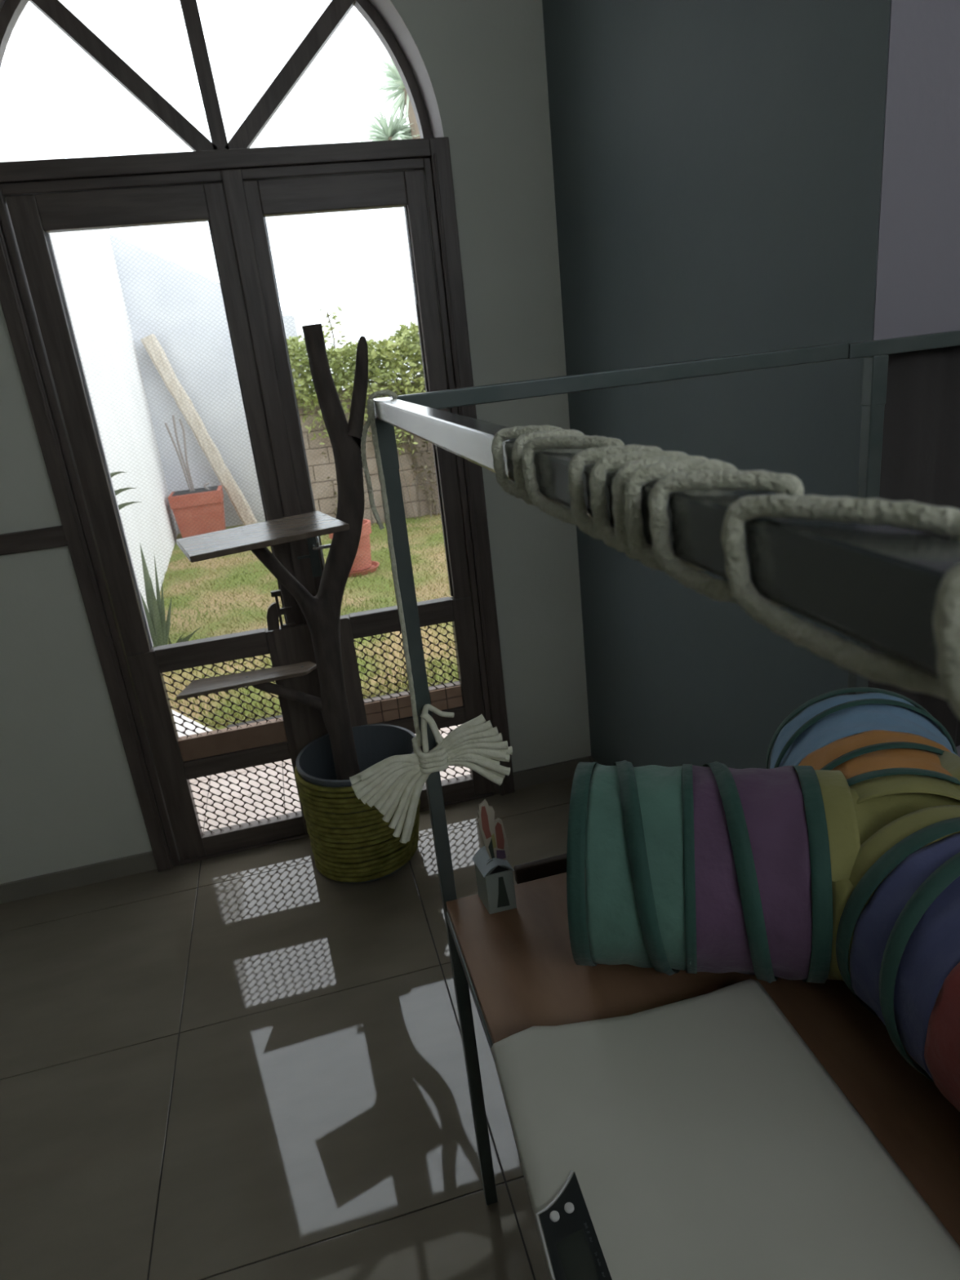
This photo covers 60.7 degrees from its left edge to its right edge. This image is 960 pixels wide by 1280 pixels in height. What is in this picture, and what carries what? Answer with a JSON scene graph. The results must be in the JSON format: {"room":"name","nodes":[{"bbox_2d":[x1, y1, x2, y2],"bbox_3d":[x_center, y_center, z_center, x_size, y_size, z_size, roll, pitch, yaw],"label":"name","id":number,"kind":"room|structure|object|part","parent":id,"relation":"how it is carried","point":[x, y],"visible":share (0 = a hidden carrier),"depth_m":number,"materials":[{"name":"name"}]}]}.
{"room":"living room","nodes":[
{"label":"living room","id":0,"kind":"room"},
{"bbox_2d":[0,776,588,1279],"bbox_3d":[0.365,1.246,1.011,5.800,0.050,4.200,-10,20,-11],"label":"floor","id":1,"kind":"structure","parent":0,"point":[249,1064],"depth_m":1.89,"materials":[{"name":"grey tile"}]},
{"bbox_2d":[293,724,420,883],"bbox_3d":[-0.364,0.523,2.627,0.404,0.376,0.401,-10,20,-11],"label":"basket planter","id":2,"kind":"object","parent":1,"relation":"on","point":[351,842],"visible":0.62,"depth_m":2.51,"materials":[{"name":"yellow wicker"}]},
{"bbox_2d":[176,323,368,780],"bbox_3d":[-0.544,-0.060,2.295,0.693,1.518,0.404,-10,20,-11],"label":"cat tree","id":3,"kind":"object","parent":2,"relation":"on","point":[322,611],"visible":0.95,"depth_m":2.33,"materials":[{"name":"brown wood"}]},
{"bbox_2d":[373,329,959,1246],"bbox_3d":[0.875,0.442,0.834,1.604,1.470,1.428,-10,20,-11],"label":"frame","id":4,"kind":"object","parent":1,"relation":"on","point":[874,586],"visible":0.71,"depth_m":1.01,"materials":[{"name":"grey paint"}]},
{"bbox_2d":[360,389,422,746],"bbox_3d":[-0.108,-0.080,1.128,0.060,0.506,0.013,-2,20,12],"label":"twine","id":5,"kind":"object","parent":4,"relation":"hanging from","point":[371,420],"visible":0.99,"depth_m":1.10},
{"bbox_3d":[-0.125,-0.233,1.074,0.060,0.179,0.013,-2,20,13],"label":"cord","id":6,"kind":"part","parent":5,"relation":"part of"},
{"bbox_2d":[349,703,512,843],"bbox_3d":[-0.074,0.188,1.235,0.245,0.216,0.079,-10,20,-11],"label":"bow","id":7,"kind":"object","parent":4,"relation":"attached to","point":[394,783],"visible":1,"depth_m":1.20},
{"bbox_3d":[-0.054,0.384,1.319,0.022,1.448,0.022,-10,20,-11],"label":"leg","id":8,"kind":"part","parent":4,"relation":"part of","materials":[{"name":"grey paint"}]},
{"bbox_3d":[0.123,0.652,0.697,0.020,0.022,1.372,-10,20,-11],"label":"shelf rail","id":9,"kind":"part","parent":4,"relation":"part of","materials":[{"name":"grey paint"}]},
{"bbox_2d":[472,799,516,914],"bbox_3d":[0.018,0.327,1.271,0.054,0.190,0.055,-10,20,-11],"label":"rabbit figurine","id":10,"kind":"object","parent":4,"relation":"on","point":[494,873],"visible":1,"depth_m":1.26,"materials":[{"name":"grey ceramic"}]},
{"bbox_3d":[0.043,-0.090,0.434,0.026,0.035,1.416,-10,20,-11],"label":"long rail","id":11,"kind":"part","parent":4,"relation":"part of","materials":[{"name":"metal"}]},
{"bbox_2d":[491,978,959,1279],"bbox_3d":[0.242,0.560,0.767,0.373,0.041,0.594,-10,20,-11],"label":"cushion","id":12,"kind":"object","parent":4,"relation":"on","point":[700,1137],"visible":1,"depth_m":0.83,"materials":[{"name":"white fabric"}]},
{"bbox_3d":[0.103,0.587,0.689,0.048,0.005,0.292,-10,20,-9],"label":"display panel","id":13,"kind":"part","parent":12,"relation":"part of","materials":[{"name":"black plastic"}]},
{"bbox_2d":[491,424,959,719],"bbox_3d":[0.081,-0.042,0.289,0.043,0.044,0.451,-10,20,-11],"label":"rope","id":14,"kind":"object","parent":4,"relation":"attached to","point":[637,465],"visible":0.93,"depth_m":0.27,"materials":[{"name":"beige fabric"}]},
{"bbox_2d":[566,687,959,1111],"bbox_3d":[0.482,0.350,0.935,0.679,0.282,0.845,-10,20,-11],"label":"tunnel","id":15,"kind":"object","parent":4,"relation":"on","point":[839,859],"visible":1,"depth_m":1.00,"materials":[{"name":"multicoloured fabric"}]},
{"bbox_3d":[0.666,0.253,1.466,0.024,1.448,0.022,-10,20,-11],"label":"leg","id":16,"kind":"part","parent":4,"relation":"part of","materials":[{"name":"grey paint"}]},
{"bbox_2d":[867,345,959,746],"bbox_3d":[1.022,-0.166,1.457,0.799,0.724,0.022,-10,20,-11],"label":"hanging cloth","id":17,"kind":"object","parent":4,"relation":"hanging from","point":[920,463],"visible":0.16,"depth_m":1.32,"materials":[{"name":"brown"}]},
{"bbox_2d":[0,0,591,884],"bbox_3d":[-1.447,-0.707,2.265,3.488,3.150,0.170,-10,20,-11],"label":"wall","id":18,"kind":"structure","parent":0,"point":[68,799],"depth_m":2.49,"materials":[{"name":"paint"}]},
{"bbox_2d":[0,525,67,555],"bbox_3d":[-2.122,-0.131,2.170,1.945,0.057,0.022,-10,20,-11],"label":"trim","id":19,"kind":"structure","parent":18,"relation":"attached to","point":[53,536],"depth_m":2.33,"materials":[{"name":"brown wood"}]},
{"bbox_2d":[4,182,307,860],"bbox_3d":[-0.845,-0.246,2.483,0.548,1.994,0.058,-10,20,-11],"label":"door","id":20,"kind":"structure","parent":18,"relation":"in","point":[178,760],"depth_m":2.44,"materials":[{"name":"brown wood"}]},
{"bbox_3d":[-0.941,-1.145,2.175,0.419,0.085,0.040,-10,20,-11],"label":"rail","id":21,"kind":"part","parent":20,"relation":"part of","materials":[{"name":"brown wood"}]},
{"bbox_3d":[-0.839,0.032,2.583,0.335,0.076,0.044,-10,20,-11],"label":"lock rail","id":22,"kind":"part","parent":20,"relation":"part of","materials":[{"name":"brown wood"}]},
{"bbox_3d":[-0.822,0.175,2.633,0.360,0.266,0.002,-10,20,-11],"label":"panel","id":23,"kind":"part","parent":20,"relation":"part of","materials":[{"name":"brown metal"}]},
{"bbox_3d":[-0.800,0.391,2.711,0.335,0.062,0.043,-10,20,-11],"label":"rail","id":24,"kind":"part","parent":20,"relation":"part of","materials":[{"name":"brown wood"}]},
{"bbox_3d":[-0.783,0.526,2.758,0.360,0.238,0.002,-10,20,-11],"label":"panel","id":25,"kind":"part","parent":20,"relation":"part of","materials":[{"name":"brown metal"}]},
{"bbox_3d":[-0.771,0.658,2.805,0.335,0.068,0.044,-10,20,-11],"label":"rail","id":26,"kind":"part","parent":20,"relation":"part of","materials":[{"name":"brown wood"}]},
{"bbox_2d":[0,0,432,151],"bbox_3d":[-0.752,-1.606,2.202,1.220,0.615,0.075,-10,20,-11],"label":"window","id":27,"kind":"structure","parent":18,"relation":"in","point":[55,11],"depth_m":2.25,"materials":[{"name":"brown wood"}]},
{"bbox_2d":[0,0,444,137],"bbox_3d":[-0.742,-1.592,2.163,1.228,0.613,0.168,-10,20,-11],"label":"trim","id":28,"kind":"structure","parent":18,"relation":"attached to","point":[387,11],"depth_m":2.28,"materials":[{"name":"grey paint"}]},
{"bbox_2d":[0,137,515,871],"bbox_3d":[-0.592,-0.331,2.552,1.240,2.078,0.124,-10,20,-11],"label":"trim","id":29,"kind":"structure","parent":18,"relation":"attached to","point":[431,155],"depth_m":2.32,"materials":[{"name":"brown wood"}]},
{"bbox_2d":[220,168,493,808],"bbox_3d":[-0.367,-0.340,2.557,0.647,2.021,0.098,-10,20,-11],"label":"door","id":30,"kind":"structure","parent":18,"relation":"in","point":[248,203],"depth_m":2.47,"materials":[{"name":"brown wood"}]},
{"bbox_3d":[-0.517,-0.274,2.545,0.030,0.160,0.008,-10,20,-11],"label":"lock plate","id":31,"kind":"part","parent":30,"relation":"part of","materials":[{"name":"grey paint"}]},
{"bbox_3d":[-0.496,0.292,2.725,0.242,0.736,0.016,-10,20,-11],"label":"lock panel","id":32,"kind":"part","parent":30,"relation":"part of","materials":[{"name":"brown wood"}]},
{"bbox_3d":[-0.489,-0.301,2.513,0.060,0.040,0.053,-10,20,-11],"label":"lever handle","id":33,"kind":"part","parent":30,"relation":"part of","materials":[{"name":"silver metal"}]},
{"bbox_3d":[-0.407,-1.242,2.284,0.403,0.085,0.040,-10,20,-11],"label":"rail","id":34,"kind":"part","parent":30,"relation":"part of","materials":[{"name":"brown wood"}]},
{"bbox_3d":[-0.258,-0.074,2.702,0.337,0.076,0.044,-10,20,-11],"label":"lock rail","id":35,"kind":"part","parent":30,"relation":"part of","materials":[{"name":"brown wood"}]},
{"bbox_3d":[-0.241,0.069,2.752,0.360,0.266,0.002,-10,20,-11],"label":"panel","id":36,"kind":"part","parent":30,"relation":"part of","materials":[{"name":"brown metal"}]},
{"bbox_3d":[-0.219,0.285,2.830,0.337,0.062,0.043,-10,20,-11],"label":"rail","id":37,"kind":"part","parent":30,"relation":"part of","materials":[{"name":"brown wood"}]},
{"bbox_3d":[-0.189,0.552,2.924,0.337,0.068,0.044,-10,20,-11],"label":"rail","id":38,"kind":"part","parent":30,"relation":"part of","materials":[{"name":"brown wood"}]},
{"bbox_3d":[-0.203,0.420,2.877,0.360,0.238,0.002,-10,20,-11],"label":"panel","id":39,"kind":"part","parent":30,"relation":"part of","materials":[{"name":"brown metal"}]},
{"bbox_2d":[512,755,591,789],"bbox_3d":[0.264,0.487,3.008,0.315,0.066,0.012,-10,20,-11],"label":"baseboard","id":40,"kind":"structure","parent":18,"relation":"attached to","point":[562,770],"depth_m":3.00,"materials":[{"name":"tile"}]},
{"bbox_2d":[542,0,890,768],"bbox_3d":[0.473,-0.815,1.977,0.140,3.150,1.573,-10,20,-11],"label":"wall","id":41,"kind":"structure","parent":0,"point":[717,164],"depth_m":1.73,"materials":[{"name":"grey paint"}]},
{"bbox_2d":[589,756,598,764],"bbox_3d":[0.582,0.671,2.390,0.012,0.066,1.392,-10,20,-11],"label":"baseboard","id":42,"kind":"structure","parent":41,"relation":"attached to","point":[591,759],"depth_m":3.00,"materials":[{"name":"tile"}]},
{"bbox_2d":[872,0,959,756],"bbox_3d":[1.698,-0.789,1.524,2.311,3.150,0.130,-10,20,-11],"label":"wall","id":43,"kind":"structure","parent":0,"point":[917,287],"depth_m":1.21,"materials":[{"name":"grey paint"}]},
{"bbox_3d":[-2.675,0.242,-0.028,0.120,3.150,4.370,-10,20,-11],"label":"wall","id":44,"kind":"structure","parent":0,"visible":0},
{"bbox_2d":[0,850,157,903],"bbox_3d":[-2.010,0.902,2.542,1.945,0.066,0.012,-10,20,-11],"label":"baseboard","id":45,"kind":"structure","parent":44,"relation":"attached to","point":[80,876],"depth_m":2.68,"materials":[{"name":"tile"}]},
{"label":"outside","id":46,"kind":"structure","parent":0,"visible":0},
{"bbox_2d":[160,513,458,730],"bbox_3d":[0.160,-2.392,11.174,8.100,0.150,15.170,-10,20,-11],"label":"lawn","id":47,"kind":"structure","parent":46,"point":[361,583],"depth_m":5.36,"materials":[{"name":"green plant"}]},
{"bbox_2d":[0,70,177,613],"bbox_3d":[-2.498,-1.466,5.107,0.550,3.100,6.020,-10,20,-11],"label":"wall","id":48,"kind":"structure","parent":47,"relation":"on","point":[85,259],"depth_m":5.58,"materials":[{"name":"white paint"}]},
{"bbox_2d":[110,471,139,510],"bbox_3d":[-1.601,-0.250,3.854,0.202,1.068,0.023,-10,20,-11],"label":"leaf plant","id":49,"kind":"object","parent":47,"relation":"on","point":[112,474],"visible":0.23,"depth_m":3.71,"materials":[{"name":"green plant"}]},
{"bbox_2d":[139,542,171,648],"bbox_3d":[-1.832,-0.202,4.485,0.305,0.634,0.196,-20,24,-34],"label":"leaf plant","id":50,"kind":"object","parent":47,"relation":"on","point":[159,628],"visible":0.66,"depth_m":4.53,"materials":[{"name":"green plant"}]},
{"bbox_2d":[152,626,201,647],"bbox_3d":[-1.654,0.047,4.402,0.356,0.179,0.084,-9,20,-8],"label":"bromeliad","id":51,"kind":"object","parent":47,"relation":"on","point":[186,638],"visible":0.23,"depth_m":4.41,"materials":[{"name":"green plant"}]},
{"bbox_2d":[171,709,212,737],"bbox_3d":[-1.610,0.392,3.816,0.800,0.132,1.050,-10,20,-11],"label":"concrete slab","id":52,"kind":"object","parent":47,"relation":"on","point":[179,727],"visible":0.06,"depth_m":3.56,"materials":[{"name":"white concrete"}]},
{"bbox_2d":[164,414,226,537],"bbox_3d":[-2.683,-1.519,7.655,0.464,1.141,0.380,-10,20,-11],"label":"planter","id":53,"kind":"object","parent":47,"relation":"on","point":[198,511],"visible":0.98,"depth_m":7.61,"materials":[{"name":"ceramic"}]},
{"bbox_3d":[-2.641,-1.139,7.790,0.444,0.330,0.340,-10,20,-11],"label":"pot","id":54,"kind":"part","parent":53,"relation":"part of","materials":[{"name":"ceramic"}]},
{"bbox_2d":[140,333,257,525],"bbox_3d":[-2.646,-1.947,7.812,0.742,1.874,0.118,-6,19,0],"label":"wooden plank","id":55,"kind":"object","parent":47,"relation":"on","point":[151,344],"visible":0.95,"depth_m":7.75,"materials":[{"name":"beige wood"}]},
{"bbox_2d":[108,232,303,533],"bbox_3d":[-2.453,-2.405,8.007,1.485,2.920,0.230,-10,20,-11],"label":"wall","id":56,"kind":"structure","parent":47,"relation":"on","point":[184,308],"depth_m":7.75,"materials":[{"name":"white paint"}]},
{"bbox_2d":[328,519,379,577],"bbox_3d":[-0.912,-0.660,5.876,0.344,0.350,0.344,-10,20,-11],"label":"flowerpot","id":57,"kind":"object","parent":47,"relation":"on","point":[362,561],"visible":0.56,"depth_m":5.80,"materials":[{"name":"ceramic"}]},
{"bbox_2d":[286,320,440,524],"bbox_3d":[0.132,-2.118,7.621,3.724,1.736,0.655,-10,20,-11],"label":"hedge","id":58,"kind":"object","parent":47,"relation":"on","point":[379,375],"visible":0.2,"depth_m":7.09,"materials":[{"name":"green plant"}]},
{"bbox_2d":[318,306,347,358],"bbox_3d":[-1.271,-2.655,7.113,0.222,0.441,0.144,-10,20,-11],"label":"sprig","id":59,"kind":"object","parent":58,"relation":"on","point":[326,326],"visible":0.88,"depth_m":7.10,"materials":[{"name":"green plant"}]},
{"bbox_3d":[-1.284,-2.634,7.118,0.031,0.401,0.011,-10,20,-11],"label":"stem","id":60,"kind":"part","parent":59,"relation":"part of","materials":[{"name":"green plant"}]},
{"bbox_3d":[0.116,-1.855,7.569,2.992,1.254,0.087,-10,20,-11],"label":"stem","id":61,"kind":"part","parent":58,"relation":"part of","materials":[{"name":"brown plant"}]},
{"bbox_2d":[296,381,440,524],"bbox_3d":[1.333,-2.107,7.980,6.200,1.200,0.204,-10,20,-11],"label":"wall","id":62,"kind":"structure","parent":47,"relation":"on","point":[321,467],"depth_m":7.43,"materials":[{"name":"beige brick"}]},
{"bbox_2d":[359,54,420,142],"bbox_3d":[-0.817,-5.339,11.742,1.352,5.413,1.256,-10,20,-11],"label":"tree","id":63,"kind":"object","parent":47,"relation":"on","point":[396,130],"visible":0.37,"depth_m":11.05,"materials":[{"name":"green plant"}]},
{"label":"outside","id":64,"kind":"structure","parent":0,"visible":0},
{"bbox_2d":[189,724,470,831],"bbox_3d":[0.227,0.414,3.477,4.400,0.098,0.745,-10,20,-11],"label":"floor","id":65,"kind":"structure","parent":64,"point":[446,730],"depth_m":3.17,"materials":[{"name":"grey tile"}]},
{"bbox_2d":[227,680,458,727],"bbox_3d":[0.584,0.124,3.879,3.450,0.109,0.063,-10,20,-11],"label":"curb","id":66,"kind":"object","parent":65,"relation":"on","point":[281,715],"depth_m":3.57,"materials":[{"name":"grey tile"}]}
]}

